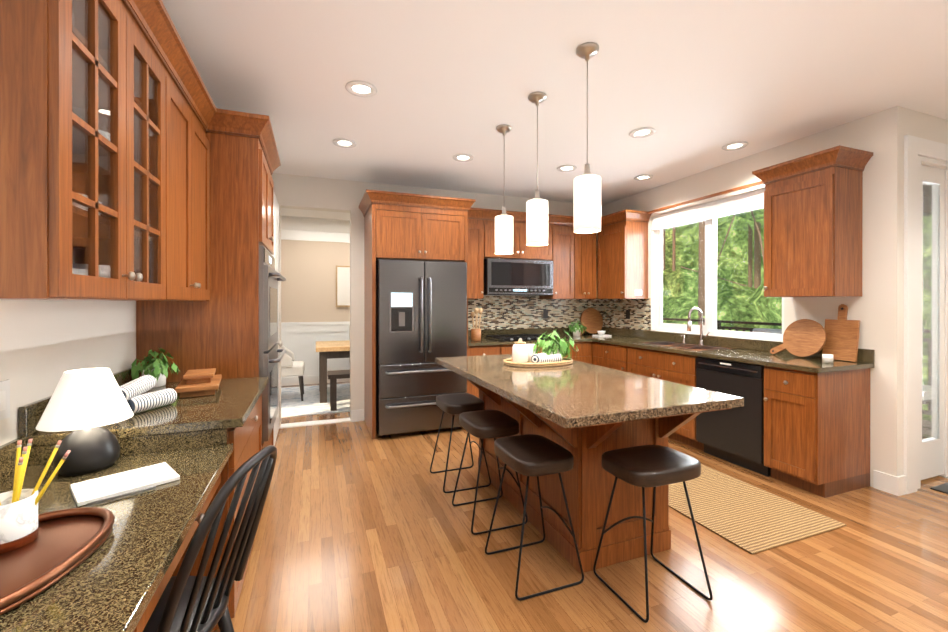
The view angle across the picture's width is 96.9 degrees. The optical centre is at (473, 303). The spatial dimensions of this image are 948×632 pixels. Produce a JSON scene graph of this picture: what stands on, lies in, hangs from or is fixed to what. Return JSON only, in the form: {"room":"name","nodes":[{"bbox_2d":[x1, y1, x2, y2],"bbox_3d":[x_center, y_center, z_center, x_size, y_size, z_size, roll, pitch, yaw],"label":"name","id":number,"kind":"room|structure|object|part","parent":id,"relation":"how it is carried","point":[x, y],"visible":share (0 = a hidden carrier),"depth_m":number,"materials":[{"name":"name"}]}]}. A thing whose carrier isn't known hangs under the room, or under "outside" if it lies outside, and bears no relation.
{"room":"kitchen","nodes":[
{"label":"kitchen","id":0,"kind":"room"},
{"bbox_2d":[0,299,135,445],"bbox_3d":[-1.475,-0.016,1.106,0.140,2.740,7.080,0,0,-21],"label":"wall","id":1,"kind":"structure","parent":0,"point":[44,344],"depth_m":1.58,"materials":[{"name":"white paint"}]},
{"bbox_2d":[0,364,139,479],"bbox_3d":[-1.211,0.444,0.642,0.020,0.198,3.544,0,0,-21],"label":"backsplash","id":2,"kind":"structure","parent":1,"relation":"attached to","point":[30,415],"depth_m":1.39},
{"bbox_2d":[36,0,211,303],"bbox_3d":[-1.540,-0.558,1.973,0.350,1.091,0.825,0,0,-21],"label":"upper cabinet","id":3,"kind":"object","parent":1,"relation":"attached to","point":[137,166],"depth_m":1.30,"materials":[{"name":"brown wood"}]},
{"bbox_2d":[28,428,227,463],"bbox_3d":[-1.219,0.511,1.508,0.580,0.062,0.020,0,0,-21],"label":"backsplash","id":4,"kind":"structure","parent":1,"relation":"attached to","point":[186,439],"depth_m":1.53,"materials":[{"name":"brown stone"}]},
{"bbox_2d":[28,376,267,447],"bbox_3d":[-1.370,0.460,1.956,0.655,0.034,0.975,0,0,-21],"label":"countertop","id":5,"kind":"structure","parent":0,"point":[231,405],"depth_m":1.66,"materials":[{"name":"brown stone"}]},
{"bbox_2d":[119,375,176,413],"bbox_3d":[-1.362,0.373,1.704,0.215,0.135,0.259,0,0,-21],"label":"towels","id":6,"kind":"object","parent":5,"relation":"on","point":[137,399],"visible":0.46,"depth_m":1.71,"materials":[{"name":"white fabric"}]},
{"bbox_2d":[131,348,178,387],"bbox_3d":[-1.691,0.340,2.233,0.204,0.202,0.209,0,0,-21],"label":"potted plant","id":7,"kind":"object","parent":5,"relation":"on","point":[155,367],"visible":0.98,"depth_m":2.20,"materials":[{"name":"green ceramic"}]},
{"bbox_3d":[-1.698,0.391,2.230,0.110,0.100,0.110,0,0,-21],"label":"pot","id":8,"kind":"part","parent":7,"relation":"part of","materials":[{"name":"white ceramic"}]},
{"bbox_2d":[175,368,221,397],"bbox_3d":[-1.373,0.393,2.107,0.170,0.096,0.340,0,0,-29],"label":"decorative piece","id":9,"kind":"object","parent":5,"relation":"on","point":[199,382],"visible":1,"depth_m":2.01,"materials":[{"name":"brown wood"}]},
{"bbox_2d":[281,208,349,423],"bbox_3d":[-1.855,-0.045,6.111,5.880,2.900,2.550,0,0,-21],"label":"wall","id":10,"kind":"structure","parent":0,"point":[308,285],"depth_m":6.97,"materials":[{"name":"beige paint"}]},
{"bbox_2d":[281,216,349,385],"bbox_3d":[-2.229,-0.026,7.098,5.600,2.740,0.160,0,0,-21],"label":"trim","id":11,"kind":"structure","parent":10,"relation":"attached to","point":[299,339],"depth_m":6.97,"materials":[{"name":"white"}]},
{"bbox_2d":[336,266,349,306],"bbox_3d":[-2.040,-0.287,7.233,0.650,0.700,0.038,0,0,-21],"label":"framed artwork","id":12,"kind":"object","parent":10,"relation":"attached to","point":[342,286],"visible":0.32,"depth_m":7.14,"materials":[{"name":"brown wood"}]},
{"bbox_2d":[271,173,597,428],"bbox_3d":[-0.349,-0.023,5.244,4.880,2.740,0.140,0,0,-21],"label":"wall","id":13,"kind":"structure","parent":0,"point":[291,191],"depth_m":4.79,"materials":[{"name":"white paint"}]},
{"bbox_2d":[272,193,282,444],"bbox_3d":[-1.942,0.147,4.170,0.111,2.380,0.731,0,0,-21],"label":"door frame","id":14,"kind":"structure","parent":13,"relation":"in","point":[276,254],"depth_m":4.21,"materials":[{"name":"white wood"}]},
{"bbox_2d":[367,190,466,264],"bbox_3d":[-0.662,-0.780,4.672,0.940,0.656,0.701,0,0,-21],"label":"upper cabinet","id":15,"kind":"object","parent":13,"relation":"attached to","point":[400,226],"depth_m":4.33,"materials":[{"name":"brown wood"}]},
{"bbox_2d":[463,205,486,300],"bbox_3d":[-0.095,-0.580,5.075,0.325,1.056,0.351,0,0,-21],"label":"upper cabinet","id":16,"kind":"object","parent":13,"relation":"attached to","point":[476,261],"depth_m":4.94,"materials":[{"name":"brown wood"}]},
{"bbox_2d":[487,249,554,296],"bbox_3d":[0.506,-0.352,5.275,0.890,0.507,0.404,0,0,-21],"label":"upper cabinet","id":17,"kind":"object","parent":13,"relation":"attached to","point":[515,274],"depth_m":5.10,"materials":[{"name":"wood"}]},
{"bbox_2d":[484,258,552,295],"bbox_3d":[0.507,-0.313,5.271,0.890,0.430,0.412,0,0,-21],"label":"microwave","id":18,"kind":"object","parent":17,"relation":"in","point":[502,276],"depth_m":5.08,"materials":[{"name":"silver metal"}]},
{"bbox_2d":[487,209,554,252],"bbox_3d":[0.496,-0.826,5.299,0.930,0.566,0.351,0,0,-21],"label":"upper cabinet","id":19,"kind":"object","parent":13,"relation":"attached to","point":[519,219],"depth_m":5.14,"materials":[{"name":"brown wood"}]},
{"bbox_2d":[467,325,602,336],"bbox_3d":[0.760,0.387,5.577,2.278,0.100,0.021,0,0,-21],"label":"backsplash","id":20,"kind":"structure","parent":13,"relation":"attached to","point":[558,331],"depth_m":5.52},
{"bbox_2d":[539,215,570,300],"bbox_3d":[1.114,-0.581,5.534,0.382,1.056,0.351,0,0,-21],"label":"upper cabinet","id":21,"kind":"object","parent":13,"relation":"attached to","point":[562,222],"depth_m":5.36,"materials":[{"name":"brown wood"}]},
{"bbox_2d":[571,216,594,300],"bbox_3d":[1.390,-0.581,5.601,0.431,1.056,0.421,0,0,-21],"label":"upper cabinet","id":22,"kind":"object","parent":13,"relation":"attached to","point":[582,244],"depth_m":5.46,"materials":[{"name":"brown wood"}]},
{"bbox_2d":[162,0,947,204],"bbox_3d":[1.699,-1.438,2.307,6.930,0.100,7.080,0,0,-21],"label":"ceiling","id":23,"kind":"structure","parent":0,"point":[697,85],"depth_m":2.60,"materials":[{"name":"white paint"}]},
{"bbox_2d":[333,138,356,147],"bbox_3d":[-1.119,-1.383,3.634,0.190,0.012,0.190,0,0,-21],"label":"recessed light","id":24,"kind":"object","parent":23,"relation":"in","point":[340,142],"depth_m":3.62,"materials":[{"name":"white"}]},
{"bbox_2d":[345,81,376,96],"bbox_3d":[-0.727,-1.382,2.713,0.190,0.012,0.190,0,0,-21],"label":"recessed light","id":25,"kind":"object","parent":23,"relation":"in","point":[361,89],"depth_m":2.71,"materials":[{"name":"white"}]},
{"bbox_2d":[453,154,473,161],"bbox_3d":[-0.102,-1.384,3.998,0.190,0.012,0.190,0,0,-21],"label":"recessed light","id":26,"kind":"object","parent":23,"relation":"in","point":[459,157],"depth_m":4.00,"materials":[{"name":"white"}]},
{"bbox_2d":[495,124,512,253],"bbox_3d":[0.238,-0.892,3.326,0.146,0.994,0.146,0,0,-21],"label":"pendant light","id":27,"kind":"object","parent":23,"relation":"hanging from","point":[503,232],"visible":1,"depth_m":3.27,"materials":[{"name":"white glass"}]},
{"bbox_3d":[0.238,-0.540,3.327,0.146,0.290,0.146,0,0,-21],"label":"lamp shade","id":28,"kind":"part","parent":27,"relation":"part of","materials":[{"name":"white glass"}]},
{"bbox_2d":[526,92,547,245],"bbox_3d":[0.425,-0.891,2.819,0.146,0.994,0.146,0,0,-21],"label":"pendant light","id":29,"kind":"object","parent":23,"relation":"hanging from","point":[537,220],"visible":1,"depth_m":2.76,"materials":[{"name":"white glass"}]},
{"bbox_3d":[0.425,-0.539,2.820,0.146,0.290,0.146,0,0,-21],"label":"lamp shade","id":30,"kind":"part","parent":29,"relation":"part of","materials":[{"name":"white glass"}]},
{"bbox_2d":[557,165,576,171],"bbox_3d":[0.954,-1.385,4.313,0.190,0.012,0.190,0,0,-21],"label":"recessed light","id":31,"kind":"object","parent":23,"relation":"in","point":[565,168],"depth_m":4.31,"materials":[{"name":"white"}]},
{"bbox_2d":[574,42,600,232],"bbox_3d":[0.619,-0.890,2.294,0.146,0.994,0.146,0,0,-21],"label":"pendant light","id":32,"kind":"object","parent":23,"relation":"hanging from","point":[587,201],"visible":1,"depth_m":2.24,"materials":[{"name":"white glass"}]},
{"bbox_3d":[0.619,-0.538,2.295,0.146,0.290,0.146,0,0,-21],"label":"lamp shade","id":33,"kind":"part","parent":32,"relation":"part of","materials":[{"name":"white glass"}]},
{"bbox_2d":[629,127,655,137],"bbox_3d":[1.367,-1.383,3.411,0.190,0.012,0.190,0,0,-21],"label":"recessed light","id":34,"kind":"object","parent":23,"relation":"in","point":[646,131],"depth_m":3.41,"materials":[{"name":"white"}]},
{"bbox_2d":[634,174,652,179],"bbox_3d":[1.867,-1.385,4.627,0.190,0.012,0.190,0,0,-21],"label":"recessed light","id":35,"kind":"object","parent":23,"relation":"in","point":[646,176],"depth_m":4.61,"materials":[{"name":"white"}]},
{"bbox_2d":[722,141,747,150],"bbox_3d":[2.299,-1.384,3.700,0.190,0.012,0.190,0,0,-21],"label":"recessed light","id":36,"kind":"object","parent":23,"relation":"in","point":[741,144],"depth_m":3.69,"materials":[{"name":"white plastic"}]},
{"bbox_2d":[214,421,947,631],"bbox_3d":[1.699,1.382,2.312,6.930,0.060,7.080,0,0,-21],"label":"floor","id":37,"kind":"structure","parent":0,"point":[359,529],"depth_m":2.18,"materials":[{"name":"brown wood"}]},
{"bbox_2d":[136,624,143,631],"bbox_3d":[-0.631,0.967,-0.097,0.580,0.780,1.749,0,0,-21],"label":"base cabinet","id":38,"kind":"object","parent":37,"relation":"on","point":[141,628],"depth_m":0.86,"materials":[{"name":"brown wood"}]},
{"bbox_2d":[144,396,263,631],"bbox_3d":[-1.392,0.915,1.965,0.620,0.875,0.945,0,0,-21],"label":"base cabinet","id":39,"kind":"object","parent":37,"relation":"on","point":[247,441],"depth_m":1.64,"materials":[{"name":"brown wood"}]},
{"bbox_2d":[0,444,231,631],"bbox_3d":[-0.762,0.559,0.305,0.620,0.030,2.594,0,0,-21],"label":"countertop","id":40,"kind":"structure","parent":39,"relation":"on","point":[113,590],"depth_m":0.95,"materials":[{"name":"brown stone"}]},
{"bbox_2d":[0,439,114,615],"bbox_3d":[-0.949,0.431,0.846,0.296,0.222,0.425,0,0,-21],"label":"desk tray","id":41,"kind":"object","parent":40,"relation":"on","point":[40,553],"visible":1,"depth_m":0.91,"materials":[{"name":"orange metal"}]},
{"bbox_2d":[0,439,70,553],"bbox_3d":[-1.006,0.424,0.922,0.174,0.209,0.164,0,0,-21],"label":"cup","id":42,"kind":"object","parent":41,"relation":"on","point":[21,532],"depth_m":0.93,"materials":[{"name":"white ceramic"}]},
{"bbox_2d":[36,368,133,475],"bbox_3d":[-1.268,0.381,1.377,0.236,0.320,0.236,0,0,-21],"label":"desk lamp","id":43,"kind":"object","parent":40,"relation":"on","point":[85,404],"visible":0.96,"depth_m":1.32,"materials":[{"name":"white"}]},
{"bbox_3d":[-1.268,0.303,1.377,0.236,0.165,0.236,0,0,-21],"label":"desk lamp shade","id":44,"kind":"part","parent":43,"relation":"part of","materials":[{"name":"white fabric"}]},
{"bbox_2d":[70,462,179,506],"bbox_3d":[-1.031,0.535,1.248,0.193,0.012,0.230,0,0,41],"label":"notebook","id":45,"kind":"object","parent":40,"relation":"on","point":[107,488],"visible":1,"depth_m":1.23,"materials":[{"name":"white paper"}]},
{"bbox_2d":[136,108,279,446],"bbox_3d":[-1.684,0.124,2.776,0.650,2.456,0.770,0,0,-21],"label":"tall cabinet","id":46,"kind":"object","parent":37,"relation":"on","point":[236,335],"depth_m":2.47,"materials":[{"name":"brown wood"}]},
{"bbox_2d":[259,245,285,443],"bbox_3d":[-1.374,0.251,2.893,0.112,1.200,0.720,0,0,-21],"label":"wall oven","id":47,"kind":"object","parent":46,"relation":"in","point":[269,359],"depth_m":2.61,"materials":[{"name":"silver metal"}]},
{"bbox_2d":[143,445,276,631],"bbox_3d":[-0.868,0.885,1.163,0.565,0.936,0.437,0,0,-2],"label":"desk chair","id":48,"kind":"object","parent":37,"relation":"on","point":[199,602],"visible":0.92,"depth_m":1.16,"materials":[{"name":"black wood"}]},
{"bbox_3d":[-0.939,0.905,1.161,0.443,0.038,0.450,0,0,-21],"label":"seat","id":49,"kind":"part","parent":48,"relation":"part of","materials":[{"name":"black wood"}]},
{"bbox_2d":[280,417,350,427],"bbox_3d":[-1.766,1.342,4.709,0.730,0.012,0.140,0,0,-21],"label":"threshold","id":50,"kind":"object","parent":37,"relation":"on","point":[319,422],"depth_m":4.70,"materials":[{"name":"white wood"}]},
{"bbox_2d":[281,383,349,417],"bbox_3d":[-1.653,1.339,6.147,4.400,0.011,1.850,0,0,-21],"label":"area rug","id":51,"kind":"object","parent":37,"relation":"on","point":[293,404],"depth_m":5.69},
{"bbox_2d":[281,345,304,400],"bbox_3d":[-2.673,0.850,5.808,0.607,0.962,0.620,0,0,-21],"label":"dining chair","id":52,"kind":"object","parent":51,"relation":"on","point":[290,366],"visible":0.33,"depth_m":5.64,"materials":[{"name":"white fabric"}]},
{"bbox_2d":[316,340,349,402],"bbox_3d":[-1.330,0.958,6.323,1.970,0.747,0.950,0,0,-21],"label":"dining table","id":53,"kind":"object","parent":51,"relation":"on","point":[326,350],"visible":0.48,"depth_m":5.62,"materials":[{"name":"brown wood"}]},
{"bbox_2d":[327,370,349,410],"bbox_3d":[-1.164,1.110,5.589,1.480,0.447,0.360,0,0,-21],"label":"bench","id":54,"kind":"object","parent":51,"relation":"on","point":[334,376],"visible":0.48,"depth_m":5.22,"materials":[{"name":"brown wood"}]},
{"bbox_2d":[376,259,466,435],"bbox_3d":[-0.624,0.457,4.587,0.910,1.779,0.831,0,0,-21],"label":"fridge","id":55,"kind":"object","parent":37,"relation":"on","point":[421,316],"visible":0.77,"depth_m":4.22,"materials":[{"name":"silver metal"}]},
{"bbox_2d":[430,393,490,492],"bbox_3d":[-0.111,1.039,3.208,0.370,0.620,0.410,0,0,-21],"label":"stool","id":56,"kind":"object","parent":37,"relation":"on","point":[456,403],"visible":0.92,"depth_m":3.10,"materials":[{"name":"black leather"}]},
{"bbox_3d":[-0.111,0.762,3.207,0.310,0.065,0.410,0,0,-21],"label":"seat","id":57,"kind":"part","parent":56,"relation":"part of","materials":[{"name":"brown leather"}]},
{"bbox_2d":[467,345,502,397],"bbox_3d":[-0.005,0.910,4.968,0.415,0.875,0.620,0,0,-21],"label":"base cabinet","id":58,"kind":"object","parent":37,"relation":"on","point":[472,350],"depth_m":4.66,"materials":[{"name":"brown wood"}]},
{"bbox_2d":[452,410,527,534],"bbox_3d":[0.091,1.040,2.675,0.370,0.620,0.410,0,0,-21],"label":"stool","id":59,"kind":"object","parent":37,"relation":"on","point":[487,424],"visible":0.96,"depth_m":2.57,"materials":[{"name":"black leather"}]},
{"bbox_3d":[0.091,0.763,2.674,0.310,0.065,0.410,0,0,-21],"label":"seat","id":60,"kind":"part","parent":59,"relation":"part of","materials":[{"name":"brown leather"}]},
{"bbox_2d":[503,345,553,354],"bbox_3d":[0.557,0.910,5.181,0.929,0.875,0.620,0,0,-21],"label":"base cabinet","id":61,"kind":"object","parent":37,"relation":"on","point":[507,349],"depth_m":4.79,"materials":[{"name":"brown wood"}]},
{"bbox_2d":[485,434,583,599],"bbox_3d":[0.295,1.041,2.137,0.370,0.620,0.410,0,0,-21],"label":"stool","id":62,"kind":"object","parent":37,"relation":"on","point":[528,455],"visible":0.98,"depth_m":2.04,"materials":[{"name":"black leather"}]},
{"bbox_3d":[0.295,0.764,2.136,0.310,0.065,0.410,0,0,-21],"label":"seat","id":63,"kind":"part","parent":62,"relation":"part of","materials":[{"name":"brown leather"}]},
{"bbox_2d":[562,341,590,363],"bbox_3d":[1.160,0.910,5.381,0.478,0.875,0.673,0,0,-21],"label":"base cabinet","id":64,"kind":"object","parent":37,"relation":"on","point":[583,354],"depth_m":5.14,"materials":[{"name":"brown wood"}]},
{"bbox_2d":[441,365,725,573],"bbox_3d":[0.480,0.915,2.651,0.890,0.874,1.780,0,0,-21],"label":"kitchen island","id":65,"kind":"object","parent":37,"relation":"on","point":[588,487],"depth_m":2.22,"materials":[{"name":"brown wood"}]},
{"bbox_2d":[435,353,743,428],"bbox_3d":[0.467,0.456,2.640,0.960,0.040,1.870,0,0,-21],"label":"island countertop","id":66,"kind":"structure","parent":65,"relation":"on","point":[576,395],"depth_m":2.07,"materials":[{"name":"brown stone"}]},
{"bbox_2d":[503,329,577,366],"bbox_3d":[0.480,0.313,3.024,0.564,0.243,0.337,0,0,-21],"label":"tray","id":67,"kind":"object","parent":66,"relation":"on","point":[524,354],"visible":1,"depth_m":2.97,"materials":[{"name":"brown wood"}]},
{"bbox_2d":[531,352,546,362],"bbox_3d":[0.470,0.388,2.972,0.066,0.066,0.178,0,0,34],"label":"towel","id":68,"kind":"object","parent":67,"relation":"on","point":[537,358],"depth_m":2.91,"materials":[{"name":"white fabric"}]},
{"bbox_2d":[540,354,561,362],"bbox_3d":[0.526,0.392,2.935,0.168,0.058,0.058,-8,0,-1],"label":"towel","id":69,"kind":"object","parent":67,"relation":"on","point":[557,358],"depth_m":2.91,"materials":[{"name":"white fabric"}]},
{"bbox_2d":[533,329,577,360],"bbox_3d":[0.590,0.308,3.064,0.331,0.233,0.323,0,0,-21],"label":"plant","id":70,"kind":"object","parent":67,"relation":"on","point":[553,353],"depth_m":3.01,"materials":[{"name":"green plant"}]},
{"bbox_2d":[591,341,630,372],"bbox_3d":[1.836,0.910,4.982,0.698,0.875,0.697,0,0,-21],"label":"base cabinet","id":71,"kind":"object","parent":37,"relation":"on","point":[604,354],"depth_m":4.86,"materials":[{"name":"brown wood"}]},
{"bbox_2d":[467,333,614,344],"bbox_3d":[0.870,0.454,5.288,2.278,0.034,0.641,0,0,-21],"label":"countertop","id":72,"kind":"structure","parent":71,"relation":"on","point":[585,336],"depth_m":5.05,"materials":[{"name":"brown stone"}]},
{"bbox_2d":[471,308,482,340],"bbox_3d":[0.033,0.245,4.886,0.154,0.383,0.140,0,0,-21],"label":"utensil crock","id":73,"kind":"object","parent":72,"relation":"on","point":[475,333],"visible":1,"depth_m":4.84,"materials":[{"name":"brown wood"}]},
{"bbox_2d":[483,333,557,340],"bbox_3d":[0.570,0.418,5.147,0.750,0.035,0.511,0,0,-21],"label":"cooktop","id":74,"kind":"object","parent":72,"relation":"in","point":[494,336],"depth_m":5.08,"materials":[{"name":"black glass"}]},
{"bbox_2d":[568,320,586,335],"bbox_3d":[1.374,0.331,5.612,0.271,0.209,0.254,0,0,-21],"label":"potted plant","id":75,"kind":"object","parent":72,"relation":"on","point":[578,329],"visible":1,"depth_m":5.56,"materials":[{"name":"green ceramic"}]},
{"bbox_3d":[1.373,0.385,5.609,0.104,0.100,0.104,0,0,-21],"label":"pot","id":76,"kind":"part","parent":75,"relation":"part of","materials":[{"name":"white ceramic"}]},
{"bbox_2d":[580,308,602,334],"bbox_3d":[1.614,0.251,5.816,0.403,0.368,0.090,0,0,-21],"label":"decorative board","id":77,"kind":"object","parent":72,"relation":"on","point":[591,319],"visible":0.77,"depth_m":5.81,"materials":[{"name":"brown wood"}]},
{"bbox_2d":[592,331,611,336],"bbox_3d":[1.684,0.400,5.524,0.200,0.071,0.140,0,0,-21],"label":"bowl","id":78,"kind":"object","parent":72,"relation":"on","point":[601,334],"visible":1,"depth_m":5.47,"materials":[{"name":"white ceramic"}]},
{"bbox_2d":[593,445,712,622],"bbox_3d":[0.836,1.041,1.994,0.410,0.620,0.370,0,0,-21],"label":"stool","id":79,"kind":"object","parent":37,"relation":"on","point":[644,466],"visible":0.94,"depth_m":1.92,"materials":[{"name":"brown leather"}]},
{"bbox_3d":[0.836,0.764,1.994,0.410,0.065,0.310,0,0,-21],"label":"seat","id":80,"kind":"part","parent":79,"relation":"part of","materials":[{"name":"brown leather"}]},
{"bbox_2d":[631,349,686,444],"bbox_3d":[2.115,0.911,4.347,0.626,0.875,0.966,0,0,-21],"label":"base cabinet","id":81,"kind":"object","parent":37,"relation":"on","point":[672,367],"depth_m":4.13,"materials":[{"name":"brown wood"}]},
{"bbox_2d":[687,357,758,472],"bbox_3d":[2.394,0.913,3.612,0.626,0.875,0.739,0,0,-21],"label":"base cabinet","id":82,"kind":"object","parent":37,"relation":"on","point":[731,435],"depth_m":3.49,"materials":[{"name":"metal"}]},
{"bbox_2d":[696,357,770,476],"bbox_3d":[2.378,0.916,3.606,0.598,0.865,0.594,0,0,-21],"label":"dishwasher","id":83,"kind":"object","parent":82,"relation":"in","point":[736,435],"depth_m":3.43,"materials":[{"name":"black metal"}]},
{"bbox_2d":[668,464,845,553],"bbox_3d":[1.461,1.344,3.489,0.820,0.010,2.330,0,0,-21],"label":"jute rug","id":84,"kind":"object","parent":37,"relation":"on","point":[749,518],"visible":0.46,"depth_m":2.67,"materials":[{"name":"beige wicker"}]},
{"bbox_2d":[759,365,870,497],"bbox_3d":[2.566,0.913,3.156,0.626,0.875,0.367,0,0,-21],"label":"base cabinet","id":85,"kind":"object","parent":37,"relation":"on","point":[803,423],"depth_m":3.01,"materials":[{"name":"brown wood"}]},
{"bbox_2d":[591,337,874,372],"bbox_3d":[2.194,0.458,4.119,0.640,0.046,2.483,0,0,-21],"label":"countertop","id":86,"kind":"structure","parent":85,"relation":"on","point":[748,356],"depth_m":3.40,"materials":[{"name":"brown stone"}]},
{"bbox_2d":[635,341,718,348],"bbox_3d":[2.119,0.536,4.288,0.456,0.194,0.795,0,0,-21],"label":"sink","id":87,"kind":"object","parent":86,"relation":"in","point":[670,344],"depth_m":4.41,"materials":[{"name":"silver metal"}]},
{"bbox_2d":[680,307,710,344],"bbox_3d":[2.275,0.239,4.417,0.219,0.398,0.345,0,0,-21],"label":"faucet","id":88,"kind":"object","parent":86,"relation":"on","point":[688,339],"depth_m":4.38,"materials":[{"name":"silver metal"}]},
{"bbox_2d":[770,304,859,361],"bbox_3d":[2.716,0.223,3.369,0.173,0.430,0.560,0,0,-21],"label":"cutting boards","id":89,"kind":"object","parent":86,"relation":"on","point":[838,338],"visible":0.96,"depth_m":3.28,"materials":[{"name":"brown wood"}]},
{"bbox_2d":[822,354,833,362],"bbox_3d":[2.606,0.408,3.092,0.066,0.062,0.065,0,0,-21],"label":"candle","id":90,"kind":"object","parent":86,"relation":"on","point":[827,358],"visible":1,"depth_m":3.07,"materials":[{"name":"white wax"}]},
{"bbox_2d":[930,483,947,493],"bbox_3d":[4.026,1.345,3.087,1.350,0.008,0.440,0,0,-21],"label":"doormat","id":91,"kind":"object","parent":37,"relation":"on","point":[943,488],"visible":1,"depth_m":3.04,"materials":[{"name":"black"}]},
{"bbox_2d":[601,106,915,486],"bbox_3d":[2.474,-0.022,4.496,0.150,2.740,3.240,0,0,-21],"label":"wall","id":92,"kind":"structure","parent":0,"point":[879,310],"depth_m":3.08,"materials":[{"name":"white paint"}]},
{"bbox_2d":[595,209,650,300],"bbox_3d":[1.847,-0.581,5.348,0.416,1.056,0.558,0,0,-21],"label":"upper cabinet","id":93,"kind":"object","parent":92,"relation":"attached to","point":[623,235],"depth_m":5.14,"materials":[{"name":"brown wood"}]},
{"bbox_2d":[351,409,905,495],"bbox_3d":[0.848,1.288,1.988,4.827,0.130,6.799,0,0,-21],"label":"baseboard","id":94,"kind":"structure","parent":92,"relation":"attached to","point":[890,484],"depth_m":3.00,"materials":[{"name":"white wood"}]},
{"bbox_2d":[651,209,783,341],"bbox_3d":[2.483,-0.357,4.408,0.125,1.388,1.550,0,0,-21],"label":"window","id":95,"kind":"structure","parent":92,"relation":"in","point":[711,291],"depth_m":4.43,"materials":[{"name":"white"}]},
{"bbox_2d":[652,188,764,230],"bbox_3d":[2.456,-0.964,4.397,0.038,0.168,1.526,0,0,-21],"label":"window blind","id":96,"kind":"object","parent":95,"relation":"attached to","point":[746,202],"visible":0.67,"depth_m":4.34,"materials":[{"name":"white fabric"}]},
{"bbox_2d":[603,325,874,364],"bbox_3d":[2.374,0.388,4.517,0.020,0.099,3.100,0,0,-21],"label":"backsplash","id":97,"kind":"structure","parent":92,"relation":"attached to","point":[692,339],"depth_m":4.27,"materials":[{"name":"brown stone"}]},
{"bbox_2d":[759,146,866,296],"bbox_3d":[2.654,-0.577,3.312,0.350,1.056,0.501,0,0,-21],"label":"upper cabinet","id":98,"kind":"object","parent":92,"relation":"attached to","point":[813,202],"depth_m":3.14,"materials":[{"name":"brown wood"}]},
{"bbox_2d":[916,111,947,161],"bbox_3d":[3.907,-0.020,3.382,1.740,2.740,0.140,0,0,-21],"label":"wall","id":99,"kind":"structure","parent":0,"point":[929,127],"depth_m":3.11,"materials":[{"name":"white paint"}]},
{"bbox_2d":[904,135,947,493],"bbox_3d":[3.883,0.080,3.362,1.820,2.540,0.160,0,0,-21],"label":"door frame","id":100,"kind":"structure","parent":99,"relation":"attached to","point":[925,318],"depth_m":3.18,"materials":[{"name":"white wood"}]},
{"bbox_3d":[2.699,0.021,8.408,3.055,2.960,10.105,0,0,-21],"label":"deck","id":101,"kind":"object","parent":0,"visible":0},
{"bbox_2d":[663,318,781,331],"bbox_3d":[3.753,0.835,8.812,0.090,1.069,10.100,0,0,-21],"label":"railing","id":102,"kind":"object","parent":101,"relation":"on","point":[737,322],"depth_m":7.05,"materials":[{"name":"brown"}]},
{"bbox_2d":[753,328,781,333],"bbox_3d":[4.311,0.870,5.521,0.810,1.008,1.450,0,0,-21],"label":"outdoor sofa","id":103,"kind":"object","parent":101,"relation":"on","point":[771,331],"depth_m":5.91,"materials":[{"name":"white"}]},
{"label":"outside","id":104,"kind":"structure","parent":0,"visible":0},
{"bbox_2d":[663,208,781,331],"bbox_3d":[10.531,-5.660,9.285,8.731,30.000,60.000,0,0,-21],"label":"trees","id":105,"kind":"object","parent":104,"point":[747,216],"depth_m":11.86,"materials":[{"name":"green plant"}]}
]}

